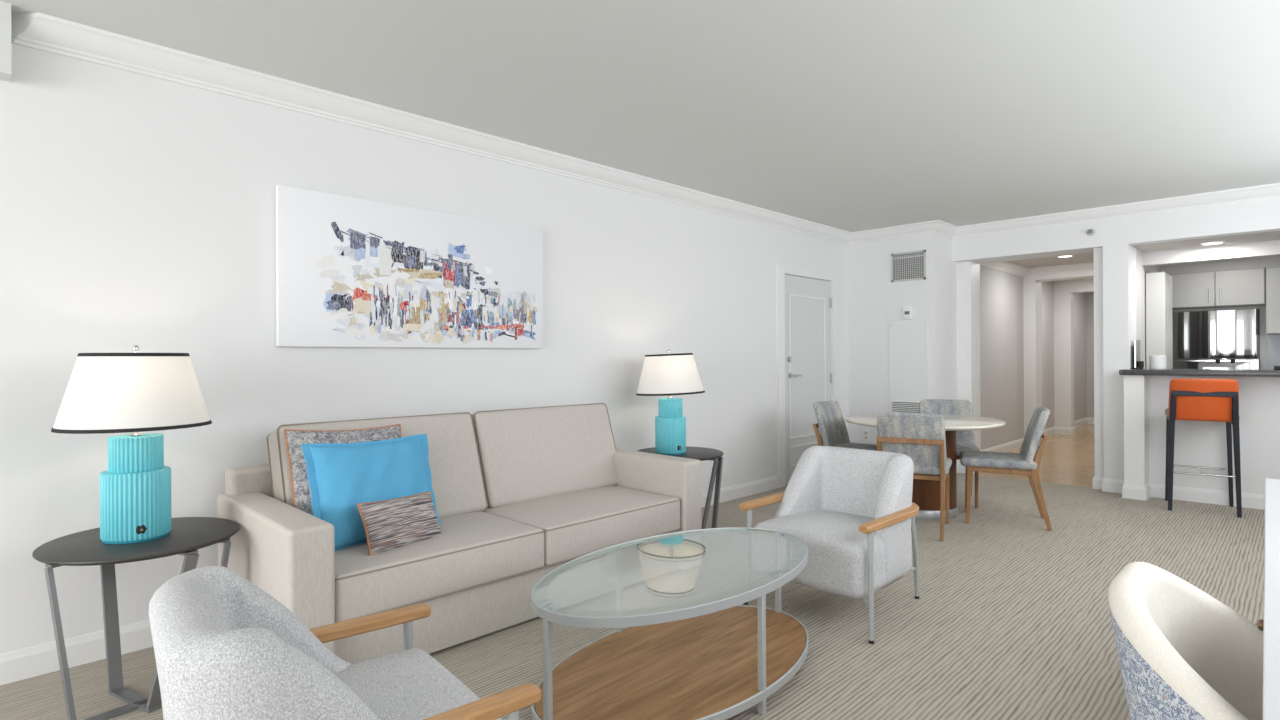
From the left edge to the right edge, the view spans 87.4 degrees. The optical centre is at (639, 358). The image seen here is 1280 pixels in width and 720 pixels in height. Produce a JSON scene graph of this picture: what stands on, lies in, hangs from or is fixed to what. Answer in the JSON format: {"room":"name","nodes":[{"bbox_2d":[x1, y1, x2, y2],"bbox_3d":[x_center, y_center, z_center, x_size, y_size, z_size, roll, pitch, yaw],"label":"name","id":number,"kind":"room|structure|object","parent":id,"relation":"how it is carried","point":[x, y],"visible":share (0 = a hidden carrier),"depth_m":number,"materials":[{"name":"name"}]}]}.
{"room":"hotel room","nodes":[
{"label":"hotel room","id":0,"kind":"room"},
{"bbox_2d":[0,1,11,81],"bbox_3d":[-2.888,-1.181,1.998,0.100,0.260,1.475,0,0,45],"label":"wall","id":1,"kind":"structure","parent":0,"point":[5,8],"depth_m":2.48,"materials":[{"name":"white paint"}]},
{"bbox_2d":[0,43,848,653],"bbox_3d":[-1.532,-0.045,3.529,0.140,2.545,12.350,0,0,45],"label":"wall","id":2,"kind":"structure","parent":0,"point":[136,209],"depth_m":3.11,"materials":[{"name":"white paint"}]},
{"bbox_2d":[0,476,777,684],"bbox_3d":[-2.216,1.174,2.724,0.014,0.115,9.935,0,0,45],"label":"baseboard","id":3,"kind":"structure","parent":2,"relation":"attached to","point":[29,662],"depth_m":2.70,"materials":[{"name":"white paint"}]},
{"bbox_2d":[275,185,542,348],"bbox_3d":[-1.184,-0.443,3.751,0.039,0.770,1.560,0,0,45],"label":"canvas painting","id":4,"kind":"object","parent":2,"relation":"attached to","point":[351,271],"visible":1,"depth_m":3.61,"materials":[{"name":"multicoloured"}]},
{"bbox_2d":[11,13,1279,244],"bbox_3d":[1.550,-1.278,3.630,4.100,0.110,7.095,0,0,45],"label":"trim","id":5,"kind":"structure","parent":2,"relation":"attached to","point":[39,31],"depth_m":3.81,"materials":[{"name":"white paint"}]},
{"bbox_2d":[776,264,837,487],"bbox_3d":[1.684,0.165,6.653,0.022,2.093,1.125,0,0,45],"label":"trim","id":6,"kind":"structure","parent":2,"relation":"attached to","point":[781,270],"depth_m":6.31,"materials":[{"name":"white"}]},
{"bbox_2d":[785,274,831,483],"bbox_3d":[1.689,0.202,6.668,0.106,2.003,0.937,0,0,45],"label":"door","id":7,"kind":"structure","parent":2,"relation":"in","point":[808,302],"depth_m":6.62,"materials":[{"name":"white wood"}]},
{"bbox_2d":[0,424,1264,719],"bbox_3d":[2.445,1.248,4.519,4.400,0.080,19.350,0,0,45],"label":"floor","id":8,"kind":"structure","parent":0,"point":[1010,619],"depth_m":3.20,"materials":[{"name":"carpet"}]},
{"bbox_2d":[32,517,238,719],"bbox_3d":[-1.866,0.949,2.520,0.620,0.559,0.620,0,0,45],"label":"side table","id":9,"kind":"object","parent":8,"relation":"on","point":[187,535],"visible":0.77,"depth_m":2.39,"materials":[{"name":"grey paint"}]},
{"bbox_2d":[51,345,211,543],"bbox_3d":[-1.887,0.310,2.509,0.480,0.717,0.480,0,0,18],"label":"table lamp","id":10,"kind":"object","parent":9,"relation":"on","point":[136,393],"visible":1,"depth_m":2.41,"materials":[{"name":"white fabric"}]},
{"bbox_2d":[136,525,146,533],"bbox_3d":[-1.813,0.623,2.434,0.034,0.034,0.008,0,0,-44],"label":"switch","id":11,"kind":"object","parent":10,"relation":"attached to","point":[140,529],"depth_m":2.43,"materials":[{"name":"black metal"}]},
{"bbox_2d":[148,566,540,719],"bbox_3d":[-0.702,0.853,1.492,0.718,0.741,0.696,0,0,-39],"label":"lounge chair","id":12,"kind":"object","parent":8,"relation":"on","point":[225,648],"visible":1,"depth_m":1.33,"materials":[{"name":"grey fabric"}]},
{"bbox_2d":[217,403,701,663],"bbox_3d":[-0.762,0.756,3.434,0.960,0.935,2.229,0,0,45],"label":"sofa","id":13,"kind":"object","parent":8,"relation":"on","point":[521,494],"visible":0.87,"depth_m":3.17,"materials":[{"name":"beige fabric"}]},
{"bbox_2d":[283,424,400,514],"bbox_3d":[-1.287,0.551,2.992,0.221,0.496,0.546,0,0,43],"label":"throw pillow","id":14,"kind":"object","parent":13,"relation":"on","point":[301,492],"visible":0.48,"depth_m":2.87,"materials":[{"name":"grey fabric"}]},
{"bbox_2d":[301,434,440,550],"bbox_3d":[-1.162,0.581,2.945,0.218,0.456,0.603,0,0,34],"label":"throw pillow","id":15,"kind":"object","parent":13,"relation":"on","point":[341,476],"visible":0.66,"depth_m":2.84,"materials":[{"name":"blue fabric"}]},
{"bbox_2d":[268,413,486,516],"bbox_3d":[-1.241,0.566,3.268,0.965,0.548,0.230,0,-18,-45],"label":"cushion","id":16,"kind":"object","parent":13,"relation":"on","point":[456,460],"depth_m":3.38,"materials":[{"name":"beige fabric"}]},
{"bbox_2d":[357,491,440,555],"bbox_3d":[-1.013,0.699,2.852,0.143,0.216,0.380,0,0,32],"label":"lumbar pillow","id":17,"kind":"object","parent":13,"relation":"on","point":[390,524],"visible":0.89,"depth_m":2.79,"materials":[{"name":"multicoloured fabric"}]},
{"bbox_2d":[334,511,543,622],"bbox_3d":[-1.019,0.887,3.018,0.724,0.220,0.952,0,0,45],"label":"seat cushion","id":18,"kind":"object","parent":13,"relation":"on","point":[475,552],"depth_m":2.77,"materials":[{"name":"beige fabric"}]},
{"bbox_2d":[472,404,617,507],"bbox_3d":[-0.551,0.563,3.963,0.965,0.548,0.230,0,-18,-45],"label":"cushion","id":19,"kind":"object","parent":13,"relation":"on","point":[526,455],"depth_m":3.82,"materials":[{"name":"beige fabric"}]},
{"bbox_2d":[483,486,679,564],"bbox_3d":[-0.347,0.884,3.696,0.724,0.220,0.950,0,0,45],"label":"seat cushion","id":20,"kind":"object","parent":13,"relation":"on","point":[575,522],"depth_m":3.49,"materials":[{"name":"beige fabric"}]},
{"bbox_2d":[531,527,807,719],"bbox_3d":[0.166,0.999,2.548,0.734,0.440,1.312,0,0,45],"label":"coffee table","id":21,"kind":"object","parent":8,"relation":"on","point":[720,659],"visible":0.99,"depth_m":2.42,"materials":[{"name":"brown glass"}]},
{"bbox_2d":[534,606,805,719],"bbox_3d":[0.167,1.149,2.548,0.714,0.020,1.292,0,0,45],"label":"shelf","id":22,"kind":"object","parent":21,"relation":"attached to","point":[704,667],"depth_m":2.45,"materials":[{"name":"brown wood"}]},
{"bbox_2d":[638,446,722,539],"bbox_3d":[0.275,0.938,4.698,0.620,0.559,0.620,0,0,-36],"label":"side table","id":23,"kind":"object","parent":8,"relation":"on","point":[698,453],"visible":0.48,"depth_m":4.62,"materials":[{"name":"grey metal"}]},
{"bbox_2d":[636,350,704,454],"bbox_3d":[0.213,0.299,4.659,0.480,0.717,0.480,0,0,31],"label":"table lamp","id":24,"kind":"object","parent":23,"relation":"on","point":[668,374],"visible":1,"depth_m":4.55,"materials":[{"name":"white"}]},
{"bbox_2d":[739,446,918,643],"bbox_3d":[0.977,0.845,3.309,0.696,0.741,0.718,0,0,45],"label":"lounge chair","id":25,"kind":"object","parent":8,"relation":"on","point":[854,511],"visible":0.93,"depth_m":3.19,"materials":[{"name":"grey fabric"}]},
{"bbox_2d":[813,401,876,450],"bbox_3d":[1.779,0.793,5.571,0.585,0.843,0.460,0,0,41],"label":"dining chair","id":26,"kind":"object","parent":8,"relation":"on","point":[831,424],"visible":0.52,"depth_m":5.62,"materials":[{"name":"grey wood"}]},
{"bbox_2d":[877,412,951,540],"bbox_3d":[1.950,0.792,4.766,0.460,0.843,0.585,0,0,28],"label":"dining chair","id":27,"kind":"object","parent":8,"relation":"on","point":[918,436],"visible":0.69,"depth_m":4.54,"materials":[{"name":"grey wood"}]},
{"bbox_2d":[845,413,1005,519],"bbox_3d":[2.214,0.843,5.253,1.156,0.731,1.156,0,0,45],"label":"dining table","id":28,"kind":"object","parent":8,"relation":"on","point":[925,493],"visible":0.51,"depth_m":5.04,"materials":[{"name":"beige stone"}]},
{"bbox_2d":[919,399,979,507],"bbox_3d":[2.609,0.788,5.687,0.460,0.843,0.585,0,0,21],"label":"dining chair","id":29,"kind":"object","parent":8,"relation":"on","point":[965,440],"visible":0.41,"depth_m":5.83,"materials":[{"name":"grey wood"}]},
{"bbox_2d":[960,407,1051,530],"bbox_3d":[2.703,0.788,4.978,0.585,0.843,0.460,0,0,25],"label":"dining chair","id":30,"kind":"object","parent":8,"relation":"on","point":[1029,457],"visible":1,"depth_m":4.81,"materials":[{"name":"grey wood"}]},
{"bbox_2d":[1108,562,1262,719],"bbox_3d":[1.179,0.820,1.165,0.578,0.792,0.542,0,0,45],"label":"tub chair","id":31,"kind":"object","parent":8,"relation":"on","point":[1184,654],"visible":0.98,"depth_m":1.33,"materials":[{"name":"beige fabric"}]},
{"bbox_2d":[1165,379,1241,517],"bbox_3d":[4.459,0.678,5.324,0.436,1.041,0.527,0,0,36],"label":"bar stool","id":32,"kind":"object","parent":8,"relation":"on","point":[1215,400],"visible":1,"depth_m":5.16,"materials":[{"name":"orange leather"}]},
{"bbox_2d":[1257,478,1279,719],"bbox_3d":[1.648,0.837,1.371,0.560,0.750,2.750,0,0,43],"label":"writing desk","id":33,"kind":"object","parent":8,"relation":"on","point":[1270,626],"visible":1,"depth_m":1.28,"materials":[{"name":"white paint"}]},
{"bbox_2d":[0,0,1279,231],"bbox_3d":[-0.034,-1.375,2.035,4.400,0.100,12.350,0,0,45],"label":"ceiling","id":34,"kind":"structure","parent":0,"point":[847,115],"depth_m":3.23,"materials":[{"name":"white paint"}]},
{"bbox_2d":[848,234,957,461],"bbox_3d":[2.893,-0.067,7.245,0.905,2.545,0.900,0,0,45],"label":"wall","id":35,"kind":"structure","parent":0,"point":[874,300],"depth_m":6.96,"materials":[{"name":"white paint"}]},
{"bbox_2d":[863,430,869,440],"bbox_3d":[2.398,0.818,7.100,0.072,0.116,0.008,0,0,45],"label":"wall outlet","id":36,"kind":"object","parent":35,"relation":"attached to","point":[866,433],"visible":1,"depth_m":7.09,"materials":[{"name":"white plastic"}]},
{"bbox_2d":[903,306,912,318],"bbox_3d":[2.705,-0.462,6.775,0.096,0.132,0.029,0,0,45],"label":"thermostat","id":37,"kind":"object","parent":35,"relation":"attached to","point":[907,310],"visible":1,"depth_m":6.76,"materials":[{"name":"white plastic"}]},
{"bbox_2d":[889,319,927,412],"bbox_3d":[2.711,0.097,6.777,0.400,0.960,0.022,0,0,45],"label":"access panel","id":38,"kind":"object","parent":35,"relation":"attached to","point":[908,339],"visible":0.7,"depth_m":6.78,"materials":[{"name":"white paint"}]},
{"bbox_2d":[891,250,925,281],"bbox_3d":[2.714,-0.929,6.774,0.344,0.290,0.015,0,0,45],"label":"air vent","id":39,"kind":"object","parent":35,"relation":"in","point":[905,266],"visible":1,"depth_m":6.77,"materials":[{"name":"grey metal"}]},
{"bbox_2d":[956,462,974,473],"bbox_3d":[2.851,1.148,6.896,1.553,0.115,0.610,0,0,4],"label":"baseboard","id":40,"kind":"structure","parent":35,"relation":"attached to","point":[960,469],"depth_m":7.01,"materials":[{"name":"white paint"}]},
{"bbox_2d":[980,265,1023,449],"bbox_3d":[4.238,-0.001,8.284,0.250,2.400,2.470,0,0,45],"label":"wall","id":41,"kind":"structure","parent":0,"point":[1001,293],"depth_m":8.43,"materials":[{"name":"grey paint"}]},
{"bbox_2d":[980,261,1093,276],"bbox_3d":[4.823,-1.149,7.697,1.415,0.110,2.470,0,0,45],"label":"trim","id":42,"kind":"structure","parent":41,"relation":"attached to","point":[1008,267],"depth_m":8.66,"materials":[{"name":"white paint"}]},
{"bbox_2d":[981,417,1093,451],"bbox_3d":[6.251,1.131,9.181,1.495,0.115,6.570,0,0,45],"label":"baseboard","id":43,"kind":"structure","parent":41,"relation":"attached to","point":[1013,445],"depth_m":10.26,"materials":[{"name":"white paint"}]},
{"bbox_2d":[1008,253,1093,267],"bbox_3d":[6.208,-1.261,9.317,2.100,0.100,6.720,0,0,45],"label":"ceiling","id":44,"kind":"structure","parent":0,"point":[1080,258],"depth_m":8.35,"materials":[{"name":"grey paint"}]},
{"bbox_2d":[1042,281,1086,429],"bbox_3d":[6.601,-0.013,10.778,0.250,2.400,3.800,0,0,45],"label":"wall","id":45,"kind":"structure","parent":0,"point":[1080,321],"depth_m":10.46,"materials":[{"name":"grey paint"}]},
{"bbox_2d":[1086,292,1093,417],"bbox_3d":[8.528,-0.023,11.648,2.100,2.400,0.150,0,0,45],"label":"wall","id":46,"kind":"structure","parent":0,"point":[1089,295],"depth_m":12.00,"materials":[{"name":"grey paint"}]},
{"bbox_2d":[952,199,1279,494],"bbox_3d":[4.574,-0.075,5.922,3.345,2.545,0.410,0,0,45],"label":"wall","id":47,"kind":"structure","parent":0,"point":[1196,443],"depth_m":5.76,"materials":[{"name":"white paint"}]},
{"bbox_2d":[957,261,980,461],"bbox_3d":[3.486,0.099,7.100,0.140,2.207,0.270,0,0,45],"label":"trim","id":48,"kind":"structure","parent":47,"relation":"attached to","point":[968,273],"depth_m":7.02,"materials":[{"name":"white"}]},
{"bbox_2d":[1087,228,1094,235],"bbox_3d":[4.086,-1.145,6.077,0.068,0.068,0.049,0,0,45],"label":"sprinkler head","id":49,"kind":"object","parent":47,"relation":"attached to","point":[1090,232],"visible":1,"depth_m":6.07},
{"bbox_2d":[1094,247,1103,476],"bbox_3d":[4.315,0.095,6.235,0.085,2.207,0.330,0,0,45],"label":"trim","id":50,"kind":"structure","parent":47,"relation":"attached to","point":[1098,252],"depth_m":6.12,"materials":[{"name":"white"}]},
{"bbox_2d":[1093,476,1264,509],"bbox_3d":[4.717,1.139,5.388,0.578,0.115,2.029,0,0,-33],"label":"baseboard","id":51,"kind":"structure","parent":47,"relation":"attached to","point":[1255,501],"depth_m":5.64,"materials":[{"name":"white"}]},
{"bbox_2d":[1119,369,1279,376],"bbox_3d":[4.917,0.118,5.331,1.717,0.045,0.625,0,0,45],"label":"countertop","id":52,"kind":"structure","parent":47,"relation":"on","point":[1161,372],"depth_m":5.37,"materials":[{"name":"stone"}]},
{"bbox_2d":[1132,340,1143,368],"bbox_3d":[4.480,-0.032,6.022,0.060,0.260,0.240,0,0,45],"label":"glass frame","id":53,"kind":"object","parent":52,"relation":"on","point":[1139,364],"visible":0.99,"depth_m":5.99,"materials":[{"name":"black glass"}]},
{"bbox_2d":[1149,355,1165,368],"bbox_3d":[4.604,0.036,5.955,0.120,0.121,0.120,0,0,45],"label":"paper roll","id":54,"kind":"object","parent":52,"relation":"on","point":[1157,361],"visible":0.94,"depth_m":5.91,"materials":[{"name":"white paper"}]},
{"bbox_2d":[1124,375,1148,486],"bbox_3d":[4.279,0.672,5.774,0.140,1.054,0.220,0,0,45],"label":"wall","id":55,"kind":"structure","parent":0,"point":[1136,411],"depth_m":5.70,"materials":[{"name":"white paint"}]},
{"bbox_2d":[1136,249,1160,368],"bbox_3d":[5.257,-0.006,6.990,0.185,2.400,2.070,0,0,45],"label":"wall","id":56,"kind":"structure","parent":0,"point":[1141,270],"depth_m":6.38,"materials":[{"name":"grey paint"}]},
{"bbox_2d":[1142,240,1279,265],"bbox_3d":[5.459,-0.953,5.863,1.700,0.122,0.120,0,0,45],"label":"trim","id":57,"kind":"structure","parent":56,"relation":"attached to","point":[1264,248],"depth_m":6.06,"materials":[{"name":"grey paint"}]},
{"bbox_2d":[1131,231,1279,252],"bbox_3d":[5.825,-1.113,6.232,1.700,0.193,2.339,0,0,45],"label":"ceiling","id":58,"kind":"structure","parent":0,"point":[1273,235],"depth_m":5.82,"materials":[{"name":"grey paint"}]},
{"bbox_2d":[1200,241,1224,244],"bbox_3d":[5.027,-1.008,5.883,0.170,0.008,0.170,0,0,45],"label":"recessed light","id":59,"kind":"object","parent":58,"relation":"in","point":[1214,242],"visible":1,"depth_m":5.88,"materials":[{"name":"white"}]},
{"bbox_2d":[1172,306,1266,369],"bbox_3d":[6.548,-0.013,6.956,1.700,2.400,0.300,0,0,45],"label":"wall","id":60,"kind":"structure","parent":0,"point":[1263,336],"depth_m":6.89,"materials":[{"name":"grey paint"}]},
{"bbox_2d":[1170,268,1265,309],"bbox_3d":[6.018,-0.715,7.015,0.780,0.360,0.357,0,0,45],"label":"upper cabinet","id":61,"kind":"object","parent":60,"relation":"attached to","point":[1244,287],"visible":0.93,"depth_m":6.88,"materials":[{"name":"grey wood"}]},
{"bbox_2d":[1266,267,1279,333],"bbox_3d":[6.528,-0.570,6.527,0.620,0.655,0.331,0,0,45],"label":"upper cabinet","id":62,"kind":"object","parent":60,"relation":"attached to","point":[1272,273],"visible":1,"depth_m":6.59,"materials":[{"name":"grey wood"}]},
{"bbox_2d":[1161,256,1279,274],"bbox_3d":[6.332,-0.959,6.743,1.700,0.120,0.300,0,0,45],"label":"wall","id":63,"kind":"structure","parent":0,"point":[1271,261],"depth_m":6.88,"materials":[{"name":"grey paint"}]},
{"bbox_3d":[5.816,1.231,6.241,2.040,0.080,2.355,0,0,45],"label":"floor","id":64,"kind":"structure","parent":0,"visible":0},
{"bbox_2d":[1146,272,1172,368],"bbox_3d":[5.146,0.184,6.633,0.146,2.020,0.535,0,0,45],"label":"tall cabinet","id":65,"kind":"object","parent":64,"relation":"on","point":[1159,322],"visible":0.33,"depth_m":6.46,"materials":[{"name":"grey wood"}]},
{"bbox_2d":[1172,309,1259,368],"bbox_3d":[5.885,0.343,6.939,0.766,1.695,0.659,0,0,45],"label":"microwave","id":66,"kind":"object","parent":64,"relation":"on","point":[1232,337],"visible":0.45,"depth_m":7.10,"materials":[{"name":"silver metal"}]},
{"bbox_2d":[1267,334,1279,369],"bbox_3d":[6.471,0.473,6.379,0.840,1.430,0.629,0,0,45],"label":"base cabinet","id":67,"kind":"object","parent":64,"relation":"on","point":[1273,340],"visible":0.1,"depth_m":6.82,"materials":[{"name":"grey"}]},
{"bbox_3d":[6.841,-0.014,8.589,0.185,2.400,6.570,0,0,45],"label":"wall","id":68,"kind":"structure","parent":0,"visible":0},
{"bbox_2d":[1023,272,1093,436],"bbox_3d":[5.716,-0.009,8.768,1.665,2.400,0.300,0,0,45],"label":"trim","id":69,"kind":"structure","parent":68,"relation":"attached to","point":[1032,286],"depth_m":9.03,"materials":[{"name":"white"}]},
{"bbox_2d":[1054,278,1093,427],"bbox_3d":[7.019,-0.015,10.081,1.665,2.400,0.200,0,0,45],"label":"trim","id":70,"kind":"structure","parent":68,"relation":"attached to","point":[1064,290],"depth_m":10.39,"materials":[{"name":"white"}]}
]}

